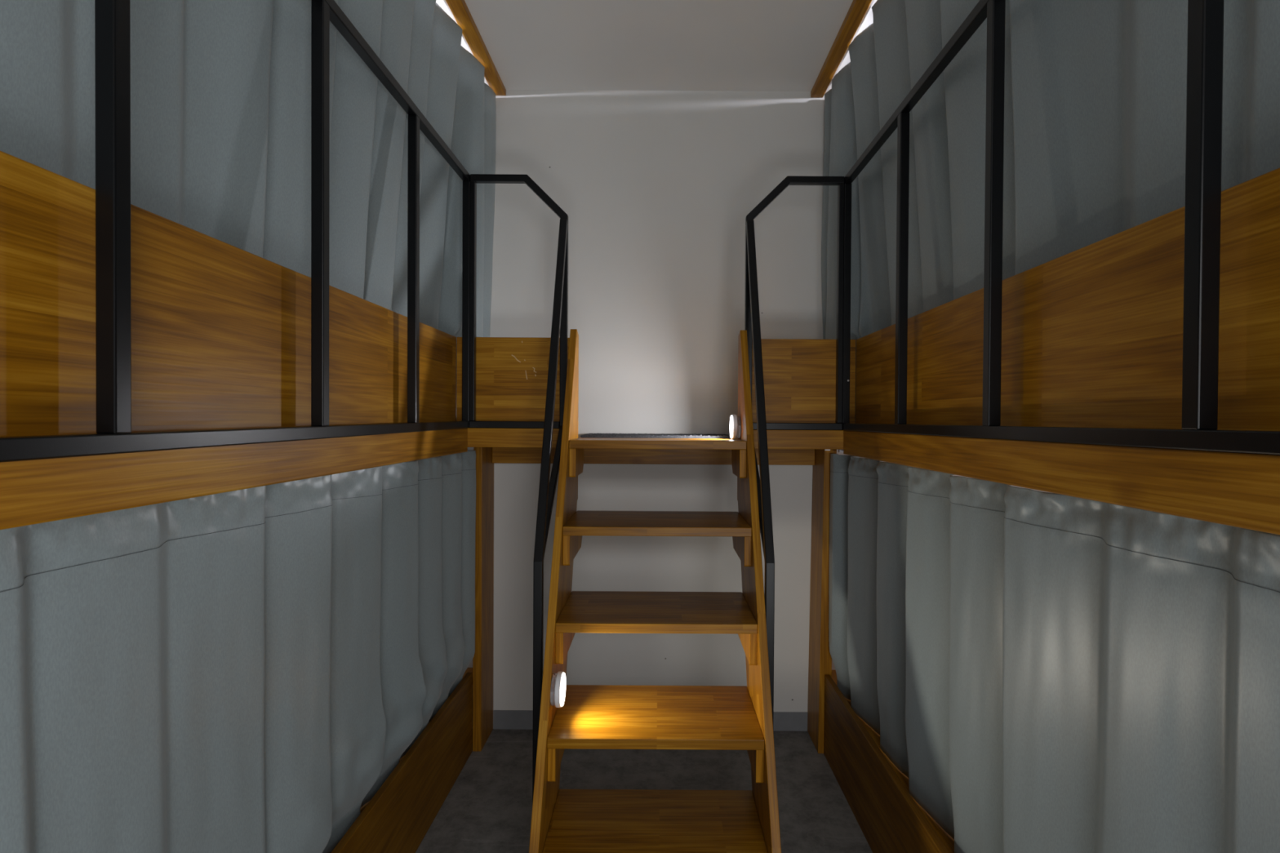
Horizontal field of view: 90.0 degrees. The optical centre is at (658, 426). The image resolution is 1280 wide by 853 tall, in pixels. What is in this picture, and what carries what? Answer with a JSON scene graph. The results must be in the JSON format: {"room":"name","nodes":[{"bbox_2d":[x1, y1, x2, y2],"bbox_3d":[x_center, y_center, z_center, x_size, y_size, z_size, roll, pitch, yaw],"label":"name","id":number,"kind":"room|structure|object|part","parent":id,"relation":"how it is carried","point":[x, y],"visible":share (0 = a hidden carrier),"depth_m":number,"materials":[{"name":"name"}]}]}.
{"room":"dormitory","nodes":[
{"label":"dormitory","id":0,"kind":"room"},
{"bbox_2d":[415,728,872,852],"bbox_3d":[-0.008,1.290,0.064,3.700,0.050,5.300,0,1,0],"label":"floor","id":1,"kind":"structure","parent":0,"point":[488,807],"depth_m":2.22,"materials":[{"name":"grey concrete"}]},
{"bbox_2d":[0,151,472,852],"bbox_3d":[-1.210,-0.032,1.189,1.080,2.556,2.822,0,1,0],"label":"bunk bed","id":2,"kind":"object","parent":1,"relation":"on","point":[221,331],"visible":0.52,"depth_m":0.99,"materials":[{"name":"brown wood"}]},
{"bbox_2d":[0,0,470,462],"bbox_3d":[-0.677,-0.416,1.039,0.025,0.912,2.463,0,1,0],"label":"guard railing","id":3,"kind":"object","parent":2,"relation":"attached to","point":[113,435],"visible":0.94,"depth_m":0.90,"materials":[{"name":"black metal"}]},
{"bbox_3d":[-0.677,-0.415,0.794,0.025,0.848,0.025,0,1,0],"label":"post","id":4,"kind":"part","parent":3,"relation":"part of","materials":[{"name":"black metal"}]},
{"bbox_3d":[-0.680,0.017,1.031,0.025,0.047,2.438,0,1,0],"label":"rail","id":5,"kind":"part","parent":3,"relation":"part of","materials":[{"name":"black metal"}]},
{"bbox_3d":[-0.677,-0.423,1.281,0.025,0.846,0.025,0,1,0],"label":"post","id":6,"kind":"part","parent":3,"relation":"part of","materials":[{"name":"black metal"}]},
{"bbox_3d":[-0.674,-0.855,1.035,0.025,0.036,2.463,0,1,0],"label":"handrail","id":7,"kind":"part","parent":3,"relation":"part of","materials":[{"name":"black metal"}]},
{"bbox_3d":[-0.677,-0.432,1.768,0.025,0.844,0.025,0,1,0],"label":"post","id":8,"kind":"part","parent":3,"relation":"part of","materials":[{"name":"black metal"}]},
{"bbox_3d":[-0.677,-0.428,2.258,0.025,0.866,0.025,0,1,0],"label":"post","id":9,"kind":"part","parent":3,"relation":"part of","materials":[{"name":"black metal"}]},
{"bbox_3d":[-0.717,1.098,1.121,0.020,0.304,2.618,0,1,0],"label":"board","id":10,"kind":"part","parent":2,"relation":"part of","materials":[{"name":"brown wood"}]},
{"bbox_3d":[-0.713,0.072,1.132,0.038,0.060,2.562,0,1,0],"label":"track","id":11,"kind":"object","parent":2,"relation":"attached to","visible":0},
{"bbox_2d":[0,449,475,852],"bbox_3d":[-0.728,0.548,1.166,0.140,0.895,2.620,0,1,0],"label":"curtain","id":12,"kind":"object","parent":11,"relation":"hanging from","point":[245,670],"visible":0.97,"depth_m":1.06,"materials":[{"name":"grey fabric"}]},
{"bbox_2d":[469,173,568,804],"bbox_3d":[-0.496,0.180,2.033,0.343,2.124,0.488,0,1,0],"label":"stair handrail","id":13,"kind":"object","parent":1,"relation":"on","point":[547,488],"visible":0.91,"depth_m":2.13,"materials":[{"name":"black metal"}]},
{"bbox_3d":[-0.655,-0.440,2.258,0.018,0.840,0.025,0,1,0],"label":"post","id":14,"kind":"part","parent":13,"relation":"part of","materials":[{"name":"black metal"}]},
{"bbox_3d":[-0.508,-0.006,2.263,0.318,0.025,0.025,0,1,0],"label":"rail","id":15,"kind":"part","parent":13,"relation":"part of","materials":[{"name":"black metal"}]},
{"bbox_3d":[-0.490,-0.800,2.254,0.343,0.168,0.025,0,1,0],"label":"rail","id":16,"kind":"part","parent":13,"relation":"part of","materials":[{"name":"black metal"}]},
{"bbox_3d":[-0.338,0.260,2.027,0.025,1.965,0.473,0,1,0],"label":"slanting rail","id":17,"kind":"part","parent":13,"relation":"part of","materials":[{"name":"black metal"}]},
{"bbox_3d":[-0.334,-0.354,2.259,0.025,0.723,0.025,0,1,0],"label":"post","id":18,"kind":"part","parent":13,"relation":"part of","materials":[{"name":"black metal"}]},
{"bbox_2d":[528,328,781,852],"bbox_3d":[-0.005,0.459,1.853,0.606,1.576,0.875,0,1,0],"label":"ladder","id":19,"kind":"object","parent":1,"relation":"on","point":[591,717],"visible":0.99,"depth_m":1.79,"materials":[{"name":"brown wood"}]},
{"bbox_2d":[550,671,565,707],"bbox_3d":[-0.271,0.710,1.730,0.030,0.091,0.091,0,1,0],"label":"lamp","id":20,"kind":"object","parent":19,"relation":"attached to","point":[557,689],"visible":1,"depth_m":1.70,"materials":[{"name":"white plastic"}]},
{"bbox_2d":[729,414,741,439],"bbox_3d":[0.263,0.001,2.195,0.030,0.085,0.085,0,1,0],"label":"lamp","id":21,"kind":"object","parent":19,"relation":"on","point":[735,420],"visible":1,"depth_m":2.16,"materials":[{"name":"white plastic"}]},
{"bbox_2d":[456,337,855,753],"bbox_3d":[-0.013,0.463,2.429,1.419,1.556,0.349,0,1,0],"label":"landing","id":22,"kind":"object","parent":1,"relation":"on","point":[799,375],"visible":0.57,"depth_m":2.28,"materials":[{"name":"brown wood"}]},
{"bbox_3d":[-0.688,0.650,2.517,0.033,1.170,0.179,0,1,0],"label":"support post","id":23,"kind":"part","parent":22,"relation":"part of","materials":[{"name":"brown wood"}]},
{"bbox_3d":[-0.513,-0.156,2.285,0.410,0.323,0.020,0,1,0],"label":"guard panel","id":24,"kind":"part","parent":22,"relation":"part of","materials":[{"name":"brown wood"}]},
{"bbox_2d":[580,433,730,438],"bbox_3d":[-0.002,0.036,2.445,0.554,0.020,0.311,0,1,0],"label":"carpet","id":25,"kind":"object","parent":22,"relation":"on","point":[588,435],"visible":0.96,"depth_m":2.29,"materials":[{"name":"grey carpet"}]},
{"bbox_3d":[0.503,-0.149,2.285,0.394,0.323,0.020,0,1,0],"label":"guard panel","id":26,"kind":"part","parent":22,"relation":"part of","materials":[{"name":"brown wood"}]},
{"bbox_3d":[0.635,0.658,2.517,0.050,1.170,0.179,0,1,0],"label":"support post","id":27,"kind":"part","parent":22,"relation":"part of","materials":[{"name":"brown wood"}]},
{"bbox_2d":[744,176,844,721],"bbox_3d":[0.474,0.186,2.033,0.344,2.124,0.488,0,1,0],"label":"stair handrail","id":28,"kind":"object","parent":1,"relation":"on","point":[752,316],"visible":0.76,"depth_m":2.18,"materials":[{"name":"black metal"}]},
{"bbox_3d":[0.318,-0.350,2.259,0.025,0.723,0.025,0,1,0],"label":"post","id":29,"kind":"part","parent":28,"relation":"part of","materials":[{"name":"black metal"}]},
{"bbox_3d":[0.314,0.264,2.027,0.025,1.965,0.473,0,1,0],"label":"slanting rail","id":30,"kind":"part","parent":28,"relation":"part of","materials":[{"name":"black metal"}]},
{"bbox_3d":[0.479,-0.794,2.254,0.343,0.168,0.025,0,1,0],"label":"rail","id":31,"kind":"part","parent":28,"relation":"part of","materials":[{"name":"black metal"}]},
{"bbox_3d":[0.488,0.000,2.263,0.318,0.025,0.025,0,1,0],"label":"rail","id":32,"kind":"part","parent":28,"relation":"part of","materials":[{"name":"black metal"}]},
{"bbox_3d":[0.640,-0.432,2.258,0.018,0.840,0.025,0,1,0],"label":"post","id":33,"kind":"part","parent":28,"relation":"part of","materials":[{"name":"black metal"}]},
{"bbox_2d":[823,167,1279,852],"bbox_3d":[1.193,-0.017,1.189,1.115,2.556,2.822,0,1,0],"label":"bunk bed","id":34,"kind":"object","parent":1,"relation":"on","point":[1092,334],"visible":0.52,"depth_m":1.02,"materials":[{"name":"brown wood"}]},
{"bbox_3d":[0.638,1.106,1.121,0.020,0.304,2.618,0,1,0],"label":"board","id":35,"kind":"part","parent":34,"relation":"part of","materials":[{"name":"brown wood"}]},
{"bbox_2d":[841,0,1279,455],"bbox_3d":[0.662,-0.419,1.030,0.025,0.890,2.481,0,1,0],"label":"guard railing","id":36,"kind":"object","parent":34,"relation":"attached to","point":[1205,42],"visible":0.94,"depth_m":0.92,"materials":[{"name":"black metal"}]},
{"bbox_3d":[0.662,-0.420,2.258,0.025,0.866,0.025,0,1,0],"label":"post","id":37,"kind":"part","parent":36,"relation":"part of","materials":[{"name":"black metal"}]},
{"bbox_3d":[0.662,-0.426,1.740,0.025,0.842,0.025,0,1,0],"label":"post","id":38,"kind":"part","parent":36,"relation":"part of","materials":[{"name":"black metal"}]},
{"bbox_3d":[0.665,-0.852,1.026,0.025,0.025,2.481,0,1,0],"label":"handrail","id":39,"kind":"part","parent":36,"relation":"part of","materials":[{"name":"black metal"}]},
{"bbox_3d":[0.662,-0.421,1.264,0.025,0.842,0.025,0,1,0],"label":"post","id":40,"kind":"part","parent":36,"relation":"part of","materials":[{"name":"black metal"}]},
{"bbox_3d":[0.659,0.014,1.022,0.025,0.025,2.456,0,1,0],"label":"rail","id":41,"kind":"part","parent":36,"relation":"part of","materials":[{"name":"black metal"}]},
{"bbox_3d":[0.662,-0.416,0.776,0.025,0.842,0.025,0,1,0],"label":"post","id":42,"kind":"part","parent":36,"relation":"part of","materials":[{"name":"black metal"}]},
{"bbox_3d":[0.697,0.081,1.132,0.038,0.060,2.562,0,1,0],"label":"track","id":43,"kind":"object","parent":34,"relation":"attached to","visible":0},
{"bbox_2d":[828,453,1279,852],"bbox_3d":[0.682,0.559,1.140,0.079,0.891,2.568,0,1,0],"label":"curtain","id":44,"kind":"object","parent":43,"relation":"hanging from","point":[1042,672],"visible":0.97,"depth_m":1.12,"materials":[{"name":"grey fabric"}]},
{"bbox_2d":[435,0,877,91],"bbox_3d":[0.008,-1.355,0.036,3.700,0.050,5.300,0,1,0],"label":"ceiling","id":45,"kind":"structure","parent":0,"point":[589,45],"depth_m":2.25,"materials":[{"name":"white paint"}]},
{"bbox_2d":[443,0,488,85],"bbox_3d":[-0.671,-1.338,1.211,0.009,0.018,2.750,0,1,0],"label":"track","id":46,"kind":"object","parent":45,"relation":"attached to","point":[445,2],"visible":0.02,"depth_m":2.19,"materials":[{"name":"white metal"}]},
{"bbox_2d":[0,0,496,337],"bbox_3d":[-0.748,-0.638,1.218,0.184,1.354,2.751,0,1,1],"label":"curtain","id":47,"kind":"object","parent":46,"relation":"hanging from","point":[220,90],"visible":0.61,"depth_m":1.30,"materials":[{"name":"grey fabric"}]},
{"bbox_2d":[445,0,506,95],"bbox_3d":[-0.641,-1.334,1.186,0.050,0.025,2.800,0,1,0],"label":"batten","id":48,"kind":"object","parent":45,"relation":"attached to","point":[460,10],"visible":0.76,"depth_m":2.23,"materials":[{"name":"brown wood"}]},
{"bbox_2d":[810,0,871,97],"bbox_3d":[0.639,-1.326,1.186,0.050,0.025,2.800,0,1,0],"label":"batten","id":49,"kind":"object","parent":45,"relation":"attached to","point":[858,9],"visible":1,"depth_m":2.23,"materials":[{"name":"brown wood"}]},
{"bbox_2d":[823,0,874,96],"bbox_3d":[0.669,-1.330,1.211,0.009,0.018,2.750,0,1,0],"label":"track","id":50,"kind":"object","parent":45,"relation":"attached to","point":[873,1],"visible":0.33,"depth_m":2.19,"materials":[{"name":"white metal"}]},
{"bbox_2d":[821,0,1279,423],"bbox_3d":[0.732,-0.630,1.218,0.173,1.355,2.750,0,1,0],"label":"curtain","id":51,"kind":"object","parent":50,"relation":"hanging from","point":[1095,91],"visible":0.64,"depth_m":1.28,"materials":[{"name":"grey fabric"}]},
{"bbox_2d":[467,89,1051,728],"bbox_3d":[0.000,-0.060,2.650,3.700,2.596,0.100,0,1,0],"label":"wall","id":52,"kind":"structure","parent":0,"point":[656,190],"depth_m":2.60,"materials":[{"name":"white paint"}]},
{"bbox_2d":[493,710,807,731],"bbox_3d":[-0.027,1.200,2.611,1.293,0.077,0.004,0,1,0],"label":"baseboard","id":53,"kind":"structure","parent":52,"relation":"attached to","point":[502,719],"depth_m":2.61,"materials":[{"name":"grey plastic"}]}
]}

